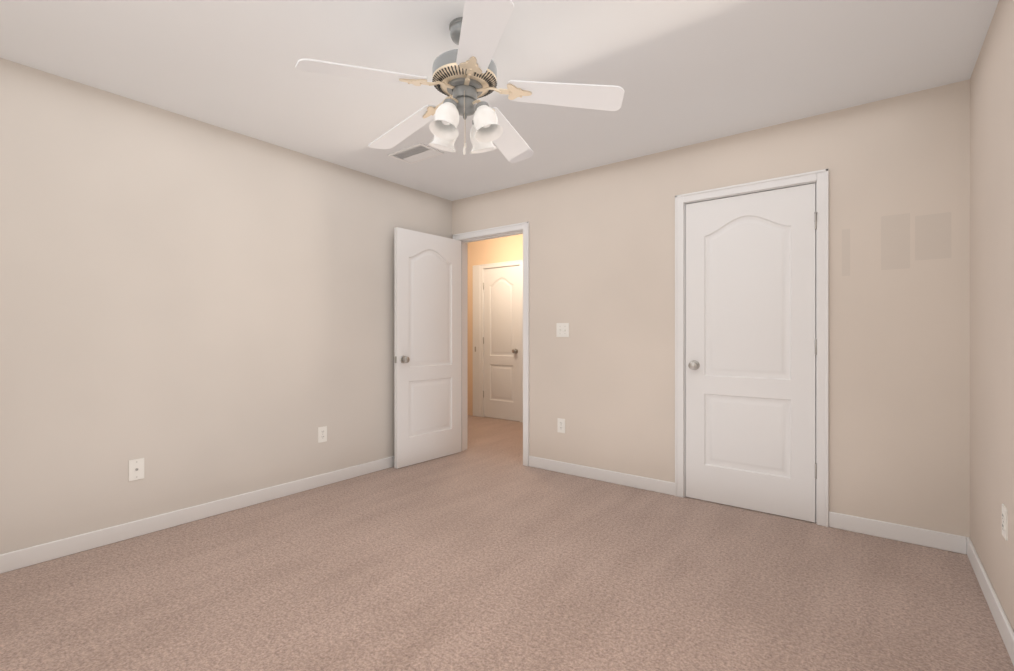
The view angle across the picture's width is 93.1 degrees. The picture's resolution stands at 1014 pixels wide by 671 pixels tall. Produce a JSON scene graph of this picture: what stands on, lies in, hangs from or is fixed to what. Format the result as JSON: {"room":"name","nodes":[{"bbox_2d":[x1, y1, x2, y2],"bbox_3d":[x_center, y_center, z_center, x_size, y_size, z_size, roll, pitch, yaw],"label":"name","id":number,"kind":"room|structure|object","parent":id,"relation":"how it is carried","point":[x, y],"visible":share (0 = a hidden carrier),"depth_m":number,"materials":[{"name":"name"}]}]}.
{"room":"empty bedroom","nodes":[
{"label":"empty bedroom","id":0,"kind":"room"},
{"bbox_2d":[0,58,451,553],"bbox_3d":[-1.777,-0.095,3.179,0.120,2.440,3.920,0,0,37],"label":"wall","id":1,"kind":"structure","parent":0,"point":[193,312],"depth_m":2.83,"materials":[{"name":"beige paint"}]},
{"bbox_2d":[129,458,143,480],"bbox_3d":[-2.071,0.750,2.685,0.015,0.115,0.070,0,0,37],"label":"outlet","id":2,"kind":"object","parent":1,"relation":"attached to","point":[136,469],"visible":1,"depth_m":2.69,"materials":[{"name":"white plastic"}]},
{"bbox_2d":[0,456,393,573],"bbox_3d":[-1.688,1.080,3.186,0.013,0.090,3.800,0,0,37],"label":"baseboard","id":3,"kind":"structure","parent":1,"relation":"attached to","point":[26,557],"depth_m":2.80,"materials":[{"name":"white paint"}]},
{"bbox_2d":[318,426,326,442],"bbox_3d":[-1.379,0.740,3.592,0.008,0.115,0.070,0,0,37],"label":"outlet","id":4,"kind":"object","parent":1,"relation":"attached to","point":[322,434],"visible":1,"depth_m":3.59,"materials":[{"name":"white plastic"}]},
{"bbox_2d":[468,234,522,414],"bbox_3d":[1.260,-0.095,5.486,5.690,2.440,0.120,0,0,37],"label":"wall","id":5,"kind":"structure","parent":0,"point":[475,253],"depth_m":6.66,"materials":[{"name":"beige paint"}]},
{"bbox_2d":[473,260,522,422],"bbox_3d":[-0.096,0.073,6.515,0.871,2.104,0.140,0,0,37],"label":"door frame","id":6,"kind":"structure","parent":5,"relation":"attached to","point":[501,264],"depth_m":6.64,"materials":[{"name":"white paint"}]},
{"bbox_2d":[483,266,519,420],"bbox_3d":[-0.069,0.104,6.454,0.622,2.030,0.161,0,0,37],"label":"hall door","id":7,"kind":"structure","parent":5,"relation":"in","point":[501,343],"depth_m":6.43,"materials":[{"name":"white paint"}]},
{"bbox_2d":[0,0,998,200],"bbox_3d":[-0.237,-1.345,2.073,3.910,0.060,4.040,0,0,37],"label":"ceiling","id":8,"kind":"structure","parent":0,"point":[682,73],"depth_m":2.31,"materials":[{"name":"white paint"}]},
{"bbox_2d":[388,143,443,163],"bbox_3d":[-0.660,-1.310,3.469,0.350,0.010,0.220,0,0,37],"label":"ceiling vent","id":9,"kind":"object","parent":8,"relation":"in","point":[416,153],"visible":0.98,"depth_m":3.46,"materials":[{"name":"white metal"}]},
{"bbox_2d":[295,0,623,162],"bbox_3d":[-0.200,-1.032,2.080,1.249,0.567,1.279,0,0,37],"label":"fan","id":10,"kind":"object","parent":8,"relation":"hanging from","point":[464,76],"visible":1,"depth_m":1.97,"materials":[{"name":"white wood"}]},
{"bbox_2d":[0,415,1013,670],"bbox_3d":[-0.438,1.155,3.273,5.690,0.060,5.700,0,0,37],"label":"floor","id":11,"kind":"structure","parent":0,"point":[486,551],"depth_m":2.13,"materials":[{"name":"beige carpet"}]},
{"bbox_2d":[452,79,969,537],"bbox_3d":[0.956,-0.095,3.628,3.910,2.440,0.120,0,0,37],"label":"wall","id":12,"kind":"structure","parent":0,"point":[602,280],"depth_m":2.81,"materials":[{"name":"beige paint"}]},
{"bbox_2d":[394,227,460,468],"bbox_3d":[-0.692,0.104,4.340,0.161,2.030,0.774,0,0,39],"label":"bedroom door","id":13,"kind":"structure","parent":12,"relation":"in","point":[427,347],"depth_m":4.28,"materials":[{"name":"white paint"}]},
{"bbox_2d":[453,222,528,465],"bbox_3d":[-0.127,0.073,4.458,0.895,2.104,0.160,0,0,37],"label":"door frame","id":14,"kind":"structure","parent":12,"relation":"attached to","point":[524,226],"depth_m":4.40,"materials":[{"name":"white paint"}]},
{"bbox_2d":[557,418,564,432],"bbox_3d":[0.445,0.740,3.939,0.070,0.115,0.008,0,0,37],"label":"outlet","id":15,"kind":"object","parent":12,"relation":"attached to","point":[560,425],"visible":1,"depth_m":3.94,"materials":[{"name":"white plastic"}]},
{"bbox_2d":[556,323,568,336],"bbox_3d":[0.452,-0.045,3.927,0.116,0.115,0.019,0,0,37],"label":"light switch","id":16,"kind":"object","parent":12,"relation":"attached to","point":[562,329],"visible":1,"depth_m":3.93,"materials":[{"name":"white plastic"}]},
{"bbox_2d":[529,456,674,495],"bbox_3d":[0.685,1.080,3.752,1.254,0.090,0.013,0,0,37],"label":"baseboard","id":17,"kind":"structure","parent":12,"relation":"attached to","point":[649,484],"depth_m":3.69,"materials":[{"name":"white paint"}]},
{"bbox_2d":[685,183,816,521],"bbox_3d":[1.557,0.104,3.114,0.775,2.030,0.161,0,0,37],"label":"closet door","id":18,"kind":"structure","parent":12,"relation":"in","point":[750,351],"depth_m":3.08,"materials":[{"name":"white paint"}]},
{"bbox_2d":[675,169,828,526],"bbox_3d":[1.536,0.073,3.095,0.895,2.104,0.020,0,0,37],"label":"door frame","id":19,"kind":"structure","parent":12,"relation":"attached to","point":[821,177],"depth_m":2.85,"materials":[{"name":"white paint"}]},
{"bbox_2d":[829,511,966,553],"bbox_3d":[2.127,1.080,2.645,0.590,0.090,0.013,0,0,37],"label":"baseboard","id":20,"kind":"structure","parent":12,"relation":"attached to","point":[925,537],"depth_m":2.62,"materials":[{"name":"white paint"}]},
{"bbox_2d":[970,0,1013,630],"bbox_3d":[1.266,-0.095,0.919,0.120,2.440,4.040,0,0,37],"label":"wall","id":21,"kind":"structure","parent":0,"point":[992,284],"depth_m":1.97,"materials":[{"name":"beige paint"}]},
{"bbox_2d":[967,537,1013,665],"bbox_3d":[1.213,1.080,0.960,0.013,0.090,3.800,0,0,37],"label":"baseboard","id":22,"kind":"structure","parent":21,"relation":"attached to","point":[1005,629],"depth_m":1.92,"materials":[{"name":"white paint"}]},
{"bbox_2d":[1002,504,1007,540],"bbox_3d":[1.855,0.695,1.791,0.008,0.115,0.070,0,0,37],"label":"outlet","id":23,"kind":"object","parent":21,"relation":"attached to","point":[1005,522],"visible":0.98,"depth_m":1.78,"materials":[{"name":"white plastic"}]}
]}

